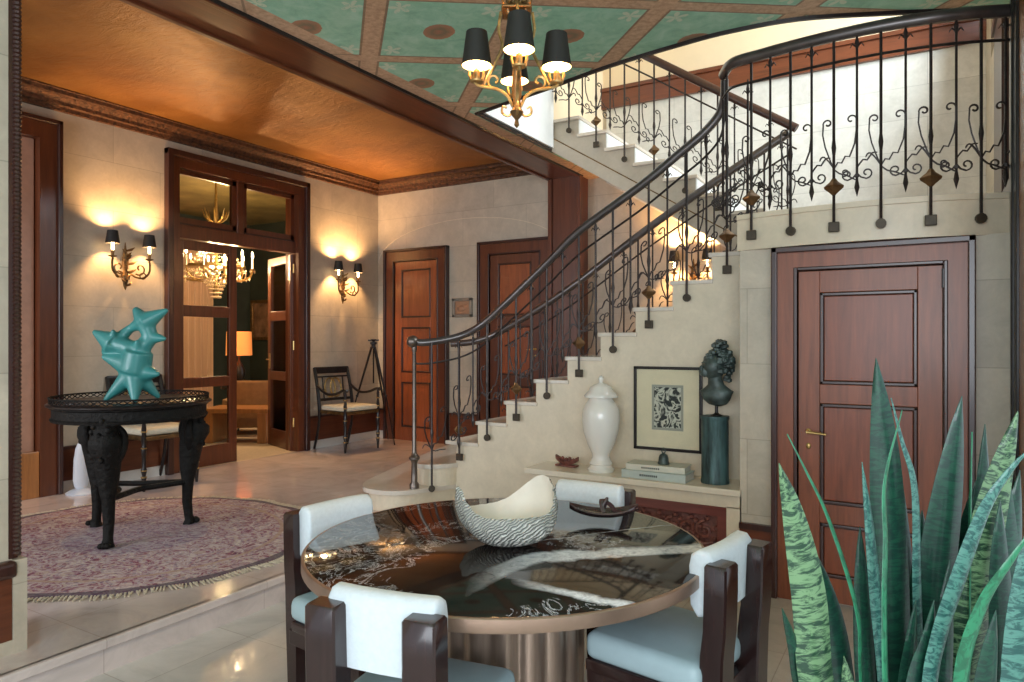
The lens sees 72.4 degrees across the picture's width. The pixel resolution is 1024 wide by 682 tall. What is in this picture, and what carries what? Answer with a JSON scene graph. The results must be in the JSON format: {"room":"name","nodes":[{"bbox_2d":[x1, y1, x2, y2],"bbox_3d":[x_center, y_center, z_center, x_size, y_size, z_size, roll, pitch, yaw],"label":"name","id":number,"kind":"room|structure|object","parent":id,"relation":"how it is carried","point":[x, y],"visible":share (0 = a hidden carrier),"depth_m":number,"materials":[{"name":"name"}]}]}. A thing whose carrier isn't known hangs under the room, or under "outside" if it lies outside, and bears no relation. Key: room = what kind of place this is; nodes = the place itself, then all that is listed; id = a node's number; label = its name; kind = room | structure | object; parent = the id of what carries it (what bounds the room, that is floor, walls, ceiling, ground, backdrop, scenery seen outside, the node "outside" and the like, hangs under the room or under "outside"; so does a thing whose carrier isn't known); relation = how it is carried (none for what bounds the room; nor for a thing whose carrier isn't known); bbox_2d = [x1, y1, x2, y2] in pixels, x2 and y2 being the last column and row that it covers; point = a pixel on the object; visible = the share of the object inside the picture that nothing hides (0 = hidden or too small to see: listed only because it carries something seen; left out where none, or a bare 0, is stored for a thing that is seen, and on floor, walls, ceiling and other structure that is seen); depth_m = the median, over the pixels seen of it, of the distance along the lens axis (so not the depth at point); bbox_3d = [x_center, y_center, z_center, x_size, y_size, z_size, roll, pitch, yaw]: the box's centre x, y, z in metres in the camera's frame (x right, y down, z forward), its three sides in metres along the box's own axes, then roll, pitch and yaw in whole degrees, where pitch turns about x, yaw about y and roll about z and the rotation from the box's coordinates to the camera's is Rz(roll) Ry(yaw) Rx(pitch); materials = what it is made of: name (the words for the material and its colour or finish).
{"room":"historic interior","nodes":[
{"label":"historic interior","id":0,"kind":"room"},
{"bbox_2d":[0,0,26,657],"bbox_3d":[-3.329,-0.190,1.491,0.412,3.420,3.965,0,0,31],"label":"wall","id":1,"kind":"structure","parent":0,"point":[18,643],"depth_m":3.03,"materials":[{"name":"paint"}]},
{"bbox_2d":[0,578,11,643],"bbox_3d":[-3.183,1.165,1.371,0.025,0.270,3.908,0,0,31],"label":"baseboard","id":2,"kind":"structure","parent":1,"relation":"attached to","point":[5,585],"depth_m":3.02,"materials":[{"name":"brown wood"}]},
{"bbox_2d":[0,560,16,580],"bbox_3d":[-3.173,0.993,1.375,0.060,0.075,3.925,0,0,31],"label":"chair rail","id":3,"kind":"object","parent":1,"relation":"attached to","point":[8,569],"visible":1,"depth_m":3.02,"materials":[{"name":"brown wood"}]},
{"bbox_2d":[8,0,21,558],"bbox_3d":[-2.182,-0.482,3.070,0.054,2.864,0.051,0,0,31],"label":"trim","id":4,"kind":"structure","parent":1,"relation":"attached to","point":[14,6],"depth_m":3.06,"materials":[{"name":"brown wood"}]},
{"bbox_2d":[209,0,948,175],"bbox_3d":[-0.021,-1.905,2.888,3.905,0.035,9.745,0,0,31],"label":"trim","id":5,"kind":"structure","parent":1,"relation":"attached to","point":[894,12],"depth_m":4.57,"materials":[{"name":"brown wood"}]},
{"bbox_2d":[21,102,377,445],"bbox_3d":[-4.465,-0.430,5.759,0.200,3.580,10.145,0,0,31],"label":"wall","id":6,"kind":"structure","parent":0,"point":[113,177],"depth_m":6.92,"materials":[{"name":"paint"}]},
{"bbox_2d":[21,111,62,499],"bbox_3d":[-4.454,-0.295,5.700,0.280,3.310,1.375,0,0,31],"label":"door","id":7,"kind":"structure","parent":6,"relation":"in","point":[42,137],"depth_m":6.11,"materials":[{"name":"brown wood"}]},
{"bbox_2d":[63,439,135,449],"bbox_3d":[-3.767,0.958,6.699,0.042,0.025,1.045,0,0,31],"label":"trim","id":8,"kind":"structure","parent":6,"relation":"attached to","point":[69,446],"depth_m":6.31,"materials":[{"name":"brown wood"}]},
{"bbox_2d":[63,465,164,492],"bbox_3d":[-3.775,1.308,6.705,0.022,0.105,1.045,0,0,31],"label":"baseboard","id":9,"kind":"structure","parent":6,"relation":"attached to","point":[131,475],"depth_m":6.82,"materials":[{"name":"stone"}]},
{"bbox_2d":[63,439,165,480],"bbox_3d":[-3.772,1.113,6.702,0.030,0.285,1.045,0,0,31],"label":"trim","id":10,"kind":"structure","parent":6,"relation":"attached to","point":[132,460],"depth_m":6.83,"materials":[{"name":"brown wood"}]},
{"bbox_2d":[105,230,155,289],"bbox_3d":[-3.668,-0.762,6.713,0.187,0.545,0.484,0,0,31],"label":"wall sconce","id":11,"kind":"object","parent":6,"relation":"attached to","point":[112,236],"visible":1,"depth_m":6.74,"materials":[{"name":"metal"}]},
{"bbox_2d":[164,147,309,474],"bbox_3d":[-3.337,-0.302,8.174,0.875,3.325,2.019,0,0,31],"label":"door","id":12,"kind":"structure","parent":6,"relation":"in","point":[288,359],"depth_m":7.94,"materials":[{"name":"brown wood"}]},
{"bbox_2d":[21,76,531,195],"bbox_3d":[-3.205,-2.135,4.895,2.850,0.170,9.945,0,0,31],"label":"crown molding","id":13,"kind":"structure","parent":6,"relation":"attached to","point":[34,92],"depth_m":7.74,"materials":[{"name":"brown wood"}]},
{"bbox_2d":[310,414,334,418],"bbox_3d":[-2.225,0.958,9.296,0.042,0.025,1.375,0,0,31],"label":"trim","id":14,"kind":"structure","parent":6,"relation":"attached to","point":[323,415],"depth_m":8.95,"materials":[{"name":"brown wood"}]},
{"bbox_2d":[310,412,376,440],"bbox_3d":[-2.230,1.113,9.299,0.030,0.285,1.375,0,0,31],"label":"trim","id":15,"kind":"structure","parent":6,"relation":"attached to","point":[330,426],"depth_m":9.20,"materials":[{"name":"brown wood"}]},
{"bbox_2d":[310,430,376,448],"bbox_3d":[-2.233,1.308,9.301,0.022,0.105,1.375,0,0,31],"label":"baseboard","id":16,"kind":"structure","parent":6,"relation":"attached to","point":[372,434],"depth_m":9.23,"materials":[{"name":"stone"}]},
{"bbox_2d":[334,261,362,303],"bbox_3d":[-2.177,-0.762,9.224,0.187,0.545,0.484,0,0,31],"label":"wall sconce","id":17,"kind":"object","parent":6,"relation":"attached to","point":[338,266],"visible":1,"depth_m":9.25,"materials":[{"name":"metal"}]},
{"bbox_2d":[180,214,249,405],"bbox_3d":[-6.602,-0.430,11.014,0.200,3.900,7.800,0,0,31],"label":"wall","id":18,"kind":"structure","parent":0,"point":[243,289],"depth_m":12.99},
{"bbox_2d":[0,428,449,681],"bbox_3d":[-2.768,1.440,6.063,11.850,0.160,12.400,0,0,31],"label":"floor","id":19,"kind":"structure","parent":0,"point":[68,641],"depth_m":3.82,"materials":[{"name":"stone"}]},
{"bbox_2d":[65,443,90,495],"bbox_3d":[-3.843,1.117,6.259,0.260,0.487,0.260,0,0,31],"label":"air purifier","id":20,"kind":"object","parent":19,"relation":"on","point":[80,476],"visible":0.69,"depth_m":6.21,"materials":[{"name":"white plastic"}]},
{"bbox_2d":[105,374,199,491],"bbox_3d":[-3.427,0.848,6.686,0.662,1.035,0.584,0,0,31],"label":"armchair","id":21,"kind":"object","parent":19,"relation":"on","point":[143,433],"visible":0.27,"depth_m":6.49,"materials":[{"name":"beige fabric"}]},
{"bbox_2d":[122,422,178,435],"bbox_3d":[-3.383,0.833,6.660,0.482,0.065,0.524,0,0,31],"label":"seat cushion","id":22,"kind":"object","parent":21,"relation":"on","point":[167,428],"depth_m":6.47,"materials":[{"name":"beige fabric"}]},
{"bbox_2d":[21,496,301,602],"bbox_3d":[-2.600,1.353,4.861,2.653,0.013,2.458,0,0,31],"label":"oval rug","id":23,"kind":"object","parent":19,"relation":"on","point":[153,549],"visible":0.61,"depth_m":4.57,"materials":[{"name":"pink carpet"}]},
{"bbox_2d":[44,390,211,549],"bbox_3d":[-2.680,0.861,4.940,1.036,0.968,1.036,0,0,0],"label":"table","id":24,"kind":"object","parent":23,"relation":"on","point":[104,442],"visible":0.94,"depth_m":4.59,"materials":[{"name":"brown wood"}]},
{"bbox_2d":[92,307,167,402],"bbox_3d":[-2.577,0.090,4.733,0.492,0.642,0.198,0,0,9],"label":"abstract sculpture","id":25,"kind":"object","parent":24,"relation":"on","point":[132,360],"visible":1,"depth_m":4.68,"materials":[{"name":"teal ceramic"}]},
{"bbox_2d":[184,250,212,407],"bbox_3d":[-5.949,-0.310,11.644,0.119,3.340,2.150,0,0,31],"label":"curtain","id":26,"kind":"object","parent":19,"relation":"on","point":[198,331],"visible":0.06,"depth_m":12.33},
{"bbox_2d":[204,405,267,443],"bbox_3d":[-3.670,1.130,9.550,0.900,0.460,0.560,0,0,2],"label":"coffee table","id":27,"kind":"object","parent":19,"relation":"on","point":[216,418],"visible":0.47,"depth_m":9.30,"materials":[{"name":"orange wood"}]},
{"bbox_2d":[222,381,267,430],"bbox_3d":[-3.798,0.965,10.349,0.782,0.790,0.714,0,0,-6],"label":"lounge chair","id":28,"kind":"object","parent":19,"relation":"on","point":[248,392],"visible":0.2,"depth_m":10.02,"materials":[{"name":"beige leather"}]},
{"bbox_2d":[313,366,380,452],"bbox_3d":[-2.089,0.848,8.861,0.662,1.035,0.584,0,0,36],"label":"armchair","id":29,"kind":"object","parent":19,"relation":"on","point":[345,409],"visible":1,"depth_m":8.82,"materials":[{"name":"wood"}]},
{"bbox_2d":[322,402,376,411],"bbox_3d":[-2.047,0.833,8.831,0.482,0.065,0.524,0,0,36],"label":"seat cushion","id":30,"kind":"object","parent":29,"relation":"on","point":[352,406],"depth_m":8.68,"materials":[{"name":"beige fabric"}]},
{"bbox_2d":[347,339,394,444],"bbox_3d":[-1.849,0.664,9.376,0.664,1.383,0.554,0,0,0],"label":"tripod","id":31,"kind":"object","parent":19,"relation":"on","point":[373,343],"visible":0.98,"depth_m":9.26,"materials":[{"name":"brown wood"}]},
{"bbox_2d":[363,115,766,510],"bbox_3d":[0.701,-0.340,6.420,3.650,3.720,3.308,0,0,31],"label":"staircase","id":32,"kind":"structure","parent":19,"relation":"on","point":[682,334],"depth_m":5.35,"materials":[{"name":"stone"}]},
{"bbox_2d":[406,79,761,491],"bbox_3d":[0.394,-0.250,5.080,2.696,2.922,0.365,0,0,31],"label":"stair railing","id":33,"kind":"object","parent":32,"relation":"on","point":[412,341],"visible":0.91,"depth_m":5.17,"materials":[{"name":"brown metal"}]},
{"bbox_2d":[450,131,788,411],"bbox_3d":[0.840,-0.318,6.381,3.256,2.741,0.204,0,0,28],"label":"stair railing","id":34,"kind":"object","parent":32,"relation":"on","point":[763,149],"visible":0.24,"depth_m":6.26,"materials":[{"name":"brown metal"}]},
{"bbox_2d":[634,366,702,453],"bbox_3d":[1.078,0.470,4.853,0.486,0.584,0.028,0,0,31],"label":"framed print","id":35,"kind":"object","parent":32,"relation":"attached to","point":[668,401],"visible":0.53,"depth_m":4.85,"materials":[{"name":"beige paper"}]},
{"bbox_2d":[552,55,798,210],"bbox_3d":[1.356,-1.967,6.370,2.350,2.373,0.104,0,0,31],"label":"stair railing","id":36,"kind":"object","parent":32,"relation":"on","point":[737,100],"visible":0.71,"depth_m":6.25,"materials":[{"name":"brown metal"}]},
{"bbox_3d":[-4.368,1.046,11.200,0.540,0.632,0.540,0,0,19],"label":"side table","id":37,"kind":"object","parent":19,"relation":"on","visible":0},
{"bbox_2d":[226,331,251,380],"bbox_3d":[-4.368,0.290,11.200,0.400,0.880,0.400,0,0,31],"label":"table lamp","id":38,"kind":"object","parent":37,"relation":"on","point":[244,339],"visible":0.52,"depth_m":11.10,"materials":[{"name":"fabric"}]},
{"bbox_2d":[237,250,254,282],"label":"wall sconce","id":39,"kind":"object","parent":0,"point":[240,266],"depth_m":9.33,"materials":[{"name":"gold metal"}]},
{"bbox_2d":[21,0,500,224],"bbox_3d":[-4.644,-2.280,6.712,7.960,0.120,11.600,0,0,31],"label":"ceiling","id":40,"kind":"structure","parent":0,"point":[114,51],"depth_m":6.33,"materials":[{"name":"gold metal"}]},
{"bbox_2d":[184,250,226,298],"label":"crystal chandelier","id":41,"kind":"object","parent":40,"relation":"hanging from","point":[215,267],"depth_m":9.16,"materials":[{"name":"gold metal"}]},
{"bbox_2d":[202,183,229,223],"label":"crystal chandelier","id":42,"kind":"object","parent":40,"relation":"hanging from","point":[216,219],"depth_m":9.28,"materials":[{"name":"gold metal"}]},
{"bbox_2d":[119,0,585,180],"bbox_3d":[-1.812,-2.110,4.068,0.420,0.460,9.945,0,0,31],"label":"beam","id":43,"kind":"structure","parent":40,"relation":"attached to","point":[206,18],"depth_m":4.95,"materials":[{"name":"brown wood"}]},
{"bbox_2d":[250,221,285,380],"bbox_3d":[-3.213,-0.430,12.491,4.520,3.900,0.200,0,0,31],"label":"wall","id":44,"kind":"structure","parent":0,"point":[258,281],"depth_m":13.29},
{"bbox_2d":[250,300,267,339],"bbox_3d":[-4.733,-0.398,13.248,0.600,0.760,0.050,0,0,31],"label":"framed picture","id":45,"kind":"object","parent":44,"relation":"attached to","point":[258,309],"visible":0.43,"depth_m":13.29,"materials":[{"name":"metal"}]},
{"bbox_2d":[84,596,854,681],"bbox_3d":[0.372,1.580,0.675,6.450,0.120,7.940,0,0,31],"label":"floor","id":46,"kind":"structure","parent":0,"point":[252,647],"depth_m":3.39,"materials":[{"name":"stone"}]},
{"bbox_2d":[283,494,372,681],"bbox_3d":[-0.619,1.097,2.874,0.517,0.845,0.450,0,0,38],"label":"dining chair","id":47,"kind":"object","parent":46,"relation":"on","point":[300,526],"visible":0.29,"depth_m":2.85,"materials":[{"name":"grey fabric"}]},
{"bbox_2d":[291,592,317,623],"bbox_3d":[-0.589,1.075,2.850,0.440,0.100,0.450,0,0,38],"label":"seat cushion","id":48,"kind":"object","parent":47,"relation":"on","point":[299,600],"depth_m":2.79,"materials":[{"name":"white leather"}]},
{"bbox_2d":[305,582,514,681],"bbox_3d":[-0.283,1.097,2.049,0.450,0.845,0.517,0,0,21],"label":"dining chair","id":49,"kind":"object","parent":46,"relation":"on","point":[389,635],"visible":1,"depth_m":1.86,"materials":[{"name":"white leather"}]},
{"bbox_2d":[354,658,514,681],"bbox_3d":[-0.269,1.075,2.085,0.450,0.100,0.440,0,0,21],"label":"seat cushion","id":50,"kind":"object","parent":49,"relation":"on","point":[458,670],"depth_m":2.15,"materials":[{"name":"white leather"}]},
{"bbox_2d":[301,498,703,681],"bbox_3d":[-0.026,1.137,2.640,1.476,0.765,1.476,0,0,0],"label":"dining table","id":51,"kind":"object","parent":46,"relation":"on","point":[526,611],"visible":0.73,"depth_m":2.36,"materials":[{"name":"black stone"}]},
{"bbox_2d":[455,475,557,546],"bbox_3d":[-0.020,0.635,2.598,0.382,0.241,0.278,0,0,-9],"label":"shell bowl","id":52,"kind":"object","parent":51,"relation":"on","point":[527,516],"visible":1,"depth_m":2.54,"materials":[{"name":"white ceramic"}]},
{"bbox_2d":[569,497,637,517],"bbox_3d":[0.390,0.704,2.980,0.290,0.081,0.110,0,0,6],"label":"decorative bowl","id":53,"kind":"object","parent":51,"relation":"on","point":[602,511],"visible":1,"depth_m":2.97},
{"bbox_2d":[555,479,635,656],"bbox_3d":[0.291,1.097,3.209,0.450,0.845,0.517,0,0,30],"label":"dining chair","id":54,"kind":"object","parent":46,"relation":"on","point":[566,489],"visible":0.09,"depth_m":3.31,"materials":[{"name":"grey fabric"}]},
{"bbox_2d":[524,461,740,546],"bbox_3d":[0.829,1.218,4.815,1.521,0.605,0.357,0,0,31],"label":"marble ledge","id":55,"kind":"object","parent":46,"relation":"on","point":[710,513],"visible":0.15,"depth_m":4.50,"materials":[{"name":"stone"}]},
{"bbox_2d":[555,454,578,467],"bbox_3d":[0.402,0.876,5.111,0.190,0.078,0.072,0,0,36],"label":"dish","id":56,"kind":"object","parent":55,"relation":"on","point":[565,462],"visible":1,"depth_m":5.08,"materials":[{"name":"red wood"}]},
{"bbox_2d":[582,376,619,472],"bbox_3d":[0.627,0.579,4.931,0.268,0.672,0.268,0,0,31],"label":"urn","id":57,"kind":"object","parent":55,"relation":"on","point":[600,414],"visible":1,"depth_m":4.85,"materials":[{"name":"white ceramic"}]},
{"bbox_2d":[621,467,694,483],"bbox_3d":[0.977,0.889,4.686,0.440,0.052,0.203,0,0,32],"label":"book","id":58,"kind":"object","parent":55,"relation":"on","point":[649,475],"visible":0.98,"depth_m":4.59,"materials":[{"name":"white paper"}]},
{"bbox_2d":[626,459,691,473],"bbox_3d":[0.982,0.843,4.695,0.400,0.040,0.173,0,0,28],"label":"book","id":59,"kind":"object","parent":58,"relation":"on","point":[643,465],"visible":0.99,"depth_m":4.64,"materials":[{"name":"white paper"}]},
{"bbox_2d":[658,447,669,464],"bbox_3d":[1.013,0.766,4.678,0.080,0.114,0.079,0,0,31],"label":"bell","id":60,"kind":"object","parent":59,"relation":"on","point":[663,459],"visible":1,"depth_m":4.65,"materials":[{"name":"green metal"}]},
{"bbox_2d":[638,508,716,546],"bbox_3d":[0.782,1.288,4.701,1.203,0.362,0.034,0,0,31],"label":"grille","id":61,"kind":"object","parent":55,"relation":"attached to","point":[702,525],"depth_m":4.48,"materials":[{"name":"red wood"}]},
{"bbox_2d":[701,414,729,484],"bbox_3d":[1.312,0.699,4.524,0.180,0.433,0.180,0,0,31],"label":"pedestal","id":62,"kind":"object","parent":55,"relation":"on","point":[714,429],"visible":0.98,"depth_m":4.45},
{"bbox_2d":[699,339,735,415],"bbox_3d":[1.328,0.234,4.523,0.227,0.496,0.190,0,0,31],"label":"bronze bust","id":63,"kind":"object","parent":62,"relation":"on","point":[719,360],"visible":1,"depth_m":4.47,"materials":[{"name":"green metal"}]},
{"bbox_2d":[586,530,771,681],"bbox_3d":[0.593,1.097,2.481,0.517,0.845,0.450,0,0,41],"label":"dining chair","id":64,"kind":"object","parent":46,"relation":"on","point":[707,643],"visible":0.98,"depth_m":2.38,"materials":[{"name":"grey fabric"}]},
{"bbox_2d":[587,606,739,681],"bbox_3d":[0.564,1.075,2.506,0.440,0.100,0.450,0,0,41],"label":"seat cushion","id":65,"kind":"object","parent":64,"relation":"on","point":[664,645],"depth_m":2.40,"materials":[{"name":"white leather"}]},
{"bbox_2d":[779,358,1023,681],"bbox_3d":[0.906,0.780,1.603,0.460,1.481,0.670,0,0,34],"label":"snake plant","id":66,"kind":"object","parent":46,"relation":"on","point":[949,607],"visible":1,"depth_m":1.57,"materials":[{"name":"plant"}]},
{"bbox_2d":[483,89,553,147],"bbox_3d":[-0.031,-3.050,6.450,0.240,2.260,1.340,0,0,31],"label":"wall","id":67,"kind":"structure","parent":0,"point":[539,126],"depth_m":6.66,"materials":[{"name":"white paint"}]},
{"bbox_2d":[554,71,602,129],"bbox_3d":[0.632,-3.195,7.617,0.190,1.970,1.345,0,0,31],"label":"wall","id":68,"kind":"structure","parent":0,"point":[560,106],"depth_m":7.62,"materials":[{"name":"beige paint"}]},
{"bbox_2d":[220,0,1009,178],"bbox_3d":[1.210,-2.002,2.273,6.640,0.195,9.945,0,0,31],"label":"ceiling","id":69,"kind":"structure","parent":0,"point":[416,46],"depth_m":4.25,"materials":[{"name":"green paint"}]},
{"bbox_2d":[462,0,571,127],"bbox_3d":[0.018,-1.357,2.660,0.329,1.095,0.329,0,0,42],"label":"chandelier","id":70,"kind":"object","parent":69,"relation":"hanging from","point":[519,35],"visible":1,"depth_m":2.63,"materials":[{"name":"metal"}]},
{"bbox_2d":[378,15,985,439],"bbox_3d":[1.222,-1.410,8.159,7.530,5.540,0.212,0,0,31],"label":"wall","id":71,"kind":"structure","parent":0,"point":[968,54],"depth_m":7.48,"materials":[{"name":"paint"}]},
{"bbox_2d":[379,410,382,429],"bbox_3d":[-1.822,1.113,9.839,0.180,0.285,0.030,0,0,31],"label":"trim","id":72,"kind":"structure","parent":71,"relation":"attached to","point":[381,411],"depth_m":9.83,"materials":[{"name":"brown wood"}]},
{"bbox_2d":[383,245,448,443],"bbox_3d":[-1.309,0.049,9.518,1.084,2.622,0.098,0,0,31],"label":"door","id":73,"kind":"structure","parent":71,"relation":"in","point":[415,280],"depth_m":9.52,"materials":[{"name":"brown wood"}]},
{"bbox_2d":[452,298,472,316],"bbox_3d":[-0.649,-0.435,9.141,0.310,0.250,0.037,0,0,31],"label":"frame","id":74,"kind":"object","parent":71,"relation":"attached to","point":[461,307],"visible":1,"depth_m":9.13,"materials":[{"name":"silver metal"}]},
{"bbox_2d":[378,217,547,262],"bbox_3d":[-0.637,-1.352,9.151,2.908,0.505,0.008,0,0,31],"label":"trim","id":75,"kind":"structure","parent":71,"relation":"attached to","point":[472,217],"depth_m":9.19,"materials":[{"name":"paint"}]},
{"bbox_2d":[449,413,476,415],"bbox_3d":[-0.621,0.958,9.119,0.460,0.025,0.042,0,0,31],"label":"trim","id":76,"kind":"structure","parent":71,"relation":"attached to","point":[462,414],"depth_m":9.12,"materials":[{"name":"brown wood"}]},
{"bbox_2d":[450,415,476,436],"bbox_3d":[-0.618,1.113,9.124,0.460,0.285,0.030,0,0,31],"label":"trim","id":77,"kind":"structure","parent":71,"relation":"attached to","point":[471,430],"depth_m":9.11,"materials":[{"name":"brown wood"}]},
{"bbox_2d":[477,236,547,433],"bbox_3d":[0.027,0.049,8.722,1.064,2.622,0.104,0,0,31],"label":"door","id":78,"kind":"structure","parent":71,"relation":"in","point":[501,269],"depth_m":8.77,"materials":[{"name":"brown wood"}]},
{"bbox_2d":[548,175,587,377],"bbox_3d":[0.669,-0.270,8.217,0.420,3.260,0.275,0,0,31],"label":"column","id":79,"kind":"structure","parent":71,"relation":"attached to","point":[567,196],"depth_m":8.15,"materials":[{"name":"brown wood"}]},
{"bbox_2d":[669,248,712,280],"bbox_3d":[1.927,-0.703,7.516,0.484,0.545,0.187,0,0,31],"label":"wall sconce","id":80,"kind":"object","parent":71,"relation":"attached to","point":[675,257],"visible":0.42,"depth_m":7.53,"materials":[{"name":"metal"}]},
{"bbox_2d":[600,19,986,110],"bbox_3d":[2.547,-2.795,7.219,3.890,0.230,0.075,0,0,31],"label":"trim","id":81,"kind":"structure","parent":71,"relation":"attached to","point":[941,34],"depth_m":6.97,"materials":[{"name":"brown wood"}]},
{"bbox_2d":[740,233,1009,606],"bbox_3d":[2.079,0.480,4.092,1.383,2.080,0.320,0,0,31],"label":"wall","id":82,"kind":"structure","parent":0,"point":[992,250],"depth_m":4.22,"materials":[{"name":"stone"}]},
{"bbox_2d":[739,528,770,541],"bbox_3d":[1.994,1.275,3.948,1.383,0.260,0.015,0,0,31],"label":"trim","id":83,"kind":"structure","parent":82,"relation":"attached to","point":[761,535],"depth_m":4.24,"materials":[{"name":"brown wood"}]},
{"bbox_2d":[739,521,770,531],"bbox_3d":[1.990,1.127,3.942,1.383,0.035,0.030,0,0,31],"label":"trim","id":84,"kind":"structure","parent":82,"relation":"attached to","point":[743,525],"depth_m":4.24,"materials":[{"name":"brown wood"}]},
{"bbox_2d":[771,235,975,605],"bbox_3d":[1.990,0.484,3.922,1.013,2.072,0.104,0,0,31],"label":"door","id":85,"kind":"structure","parent":82,"relation":"in","point":[829,328],"depth_m":3.95,"materials":[{"name":"brown wood"}]},
{"bbox_2d":[1010,0,1018,488],"bbox_3d":[2.548,-0.193,3.546,0.030,3.425,0.180,0,0,31],"label":"trim","id":86,"kind":"structure","parent":82,"relation":"attached to","point":[1014,4],"depth_m":3.51,"materials":[{"name":"brown wood"}]},
{"bbox_2d":[1019,0,1023,539],"bbox_3d":[2.387,-0.193,3.031,0.230,3.425,1.250,0,0,31],"label":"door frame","id":87,"kind":"structure","parent":82,"relation":"attached to","point":[1021,2],"depth_m":3.38,"materials":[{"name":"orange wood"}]},
{"bbox_2d":[986,18,1009,192],"bbox_3d":[3.548,-2.475,4.898,0.200,3.410,3.045,0,0,31],"label":"wall","id":88,"kind":"structure","parent":0,"point":[990,45],"depth_m":5.83,"materials":[{"name":"stone"}]},
{"bbox_2d":[991,18,1009,192],"bbox_3d":[3.464,-1.515,5.006,0.055,1.490,2.945,0,0,31],"label":"trim","id":89,"kind":"structure","parent":88,"relation":"attached to","point":[996,33],"depth_m":4.64,"materials":[{"name":"beige stone"}]},
{"bbox_3d":[2.910,-0.676,5.439,1.450,0.192,2.765,0,0,31],"label":"floor","id":90,"kind":"structure","parent":0,"visible":0},
{"bbox_2d":[736,192,1009,251],"bbox_3d":[2.078,-0.663,4.057,1.470,0.217,0.501,0,0,31],"label":"balcony","id":91,"kind":"object","parent":90,"relation":"attached to","point":[904,217],"visible":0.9,"depth_m":3.83,"materials":[{"name":"stone"}]},
{"bbox_2d":[711,4,1009,239],"bbox_3d":[1.901,-1.175,3.979,1.648,1.130,0.322,0,0,37],"label":"balcony railing","id":92,"kind":"object","parent":91,"relation":"attached to","point":[930,178],"visible":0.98,"depth_m":3.81,"materials":[{"name":"brown metal"}]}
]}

